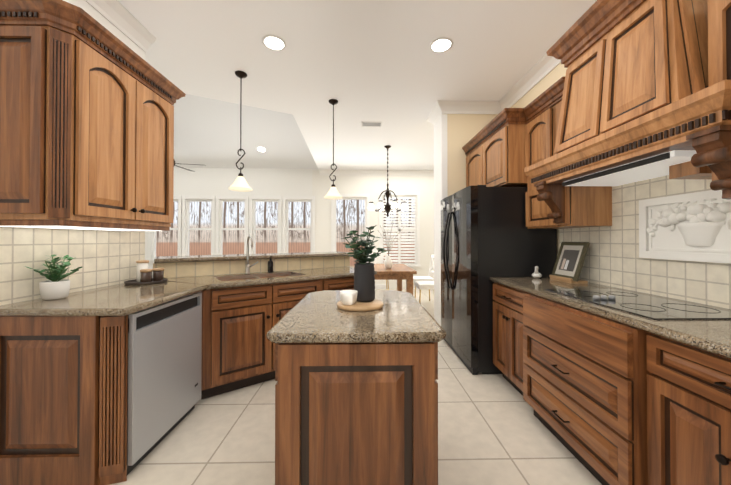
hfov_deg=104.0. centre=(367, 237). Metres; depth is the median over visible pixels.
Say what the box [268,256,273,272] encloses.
soap dispenser
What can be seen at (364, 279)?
eucalyptus
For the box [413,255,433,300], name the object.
chair
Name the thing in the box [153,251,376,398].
base cabinet
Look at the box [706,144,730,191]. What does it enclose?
corbel
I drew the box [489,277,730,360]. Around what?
countertop
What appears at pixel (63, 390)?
base cabinet
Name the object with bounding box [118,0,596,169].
ceiling
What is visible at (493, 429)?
floor
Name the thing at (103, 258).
backsplash
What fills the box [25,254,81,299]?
potted plant
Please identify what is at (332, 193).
pendant light
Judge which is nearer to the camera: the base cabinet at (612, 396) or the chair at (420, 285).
the base cabinet at (612, 396)
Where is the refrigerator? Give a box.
[441,185,556,374]
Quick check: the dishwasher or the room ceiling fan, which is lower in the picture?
the dishwasher
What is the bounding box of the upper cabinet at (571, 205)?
[525,184,617,228]
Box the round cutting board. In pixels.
[337,299,383,311]
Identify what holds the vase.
on the dining table
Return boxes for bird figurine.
[532,266,541,277]
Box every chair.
[368,253,388,289]
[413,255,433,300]
[415,281,433,302]
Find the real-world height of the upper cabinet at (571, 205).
1.100 m
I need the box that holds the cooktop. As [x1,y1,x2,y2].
[545,289,730,319]
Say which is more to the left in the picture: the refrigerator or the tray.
the tray
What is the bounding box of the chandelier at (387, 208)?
[368,145,407,216]
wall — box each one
[63,0,144,59]
[145,168,433,288]
[447,114,497,195]
[511,63,567,254]
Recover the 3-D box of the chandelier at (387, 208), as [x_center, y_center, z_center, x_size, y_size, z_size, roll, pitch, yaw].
[0.380,-1.062,5.444,0.771,1.349,0.771,0,0,-1]
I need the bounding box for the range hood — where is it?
[522,0,730,191]
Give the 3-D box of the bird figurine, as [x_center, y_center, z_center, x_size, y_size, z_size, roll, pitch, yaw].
[1.523,0.312,2.568,0.080,0.112,0.090,0,0,-1]
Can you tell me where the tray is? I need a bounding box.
[124,260,167,284]
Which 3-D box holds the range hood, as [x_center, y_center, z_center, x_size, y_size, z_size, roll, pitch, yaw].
[1.551,-0.892,1.691,0.528,0.977,1.289,0,0,-1]
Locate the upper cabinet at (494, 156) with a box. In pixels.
[462,108,521,186]
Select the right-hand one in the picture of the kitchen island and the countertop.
the countertop
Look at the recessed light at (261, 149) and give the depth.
6.65 m
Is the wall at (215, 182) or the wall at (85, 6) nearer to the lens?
the wall at (85, 6)
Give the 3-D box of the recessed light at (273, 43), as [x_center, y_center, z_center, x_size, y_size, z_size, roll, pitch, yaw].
[-0.848,-1.757,2.587,0.210,0.006,0.210,0,0,-1]
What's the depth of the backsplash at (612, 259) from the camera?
1.90 m
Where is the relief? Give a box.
[639,190,730,263]
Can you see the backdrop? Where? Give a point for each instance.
(350, 215)
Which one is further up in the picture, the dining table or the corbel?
the corbel
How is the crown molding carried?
attached to the wall at (85, 6)
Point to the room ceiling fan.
(175, 163)
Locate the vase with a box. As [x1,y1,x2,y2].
[377,221,403,268]
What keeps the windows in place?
attached to the wall at (215, 182)
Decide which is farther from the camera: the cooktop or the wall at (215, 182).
the wall at (215, 182)
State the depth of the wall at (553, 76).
2.90 m
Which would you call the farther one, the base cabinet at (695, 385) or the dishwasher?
the dishwasher
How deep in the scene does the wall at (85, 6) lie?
2.15 m
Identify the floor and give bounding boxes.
[110,289,601,484]
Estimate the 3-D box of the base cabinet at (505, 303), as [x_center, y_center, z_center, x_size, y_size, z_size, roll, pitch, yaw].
[1.481,0.847,2.376,0.642,0.880,0.564,0,0,-1]
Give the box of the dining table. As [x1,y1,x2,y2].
[353,264,416,294]
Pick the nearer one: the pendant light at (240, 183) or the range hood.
the range hood
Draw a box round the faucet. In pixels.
[245,235,257,273]
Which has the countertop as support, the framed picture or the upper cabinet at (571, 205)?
the framed picture
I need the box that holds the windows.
[146,191,420,266]
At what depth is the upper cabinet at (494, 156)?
2.83 m
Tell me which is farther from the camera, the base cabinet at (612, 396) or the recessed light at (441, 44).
the recessed light at (441, 44)
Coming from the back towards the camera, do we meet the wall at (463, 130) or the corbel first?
the wall at (463, 130)
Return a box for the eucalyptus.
[341,225,387,301]
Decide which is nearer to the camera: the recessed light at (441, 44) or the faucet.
the recessed light at (441, 44)
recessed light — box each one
[257,146,265,152]
[262,35,285,50]
[430,37,452,52]
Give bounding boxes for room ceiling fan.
[174,160,205,171]
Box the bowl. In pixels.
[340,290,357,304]
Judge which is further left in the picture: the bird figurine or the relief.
the bird figurine
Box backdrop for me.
[156,198,414,267]
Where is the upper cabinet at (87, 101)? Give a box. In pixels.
[0,0,185,230]
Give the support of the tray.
on the base cabinet at (63, 390)
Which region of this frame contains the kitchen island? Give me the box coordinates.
[266,290,445,484]
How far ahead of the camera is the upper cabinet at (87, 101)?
1.52 m
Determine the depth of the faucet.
2.90 m
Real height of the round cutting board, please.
0.018 m
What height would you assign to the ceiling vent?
0.006 m
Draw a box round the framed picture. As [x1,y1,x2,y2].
[549,242,589,283]
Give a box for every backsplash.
[0,227,144,305]
[560,175,730,308]
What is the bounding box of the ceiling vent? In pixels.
[361,122,381,126]
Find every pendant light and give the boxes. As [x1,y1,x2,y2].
[229,70,251,190]
[324,99,341,198]
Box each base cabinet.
[0,281,206,484]
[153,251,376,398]
[492,281,516,389]
[517,289,660,484]
[661,341,730,484]
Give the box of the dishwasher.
[127,292,201,474]

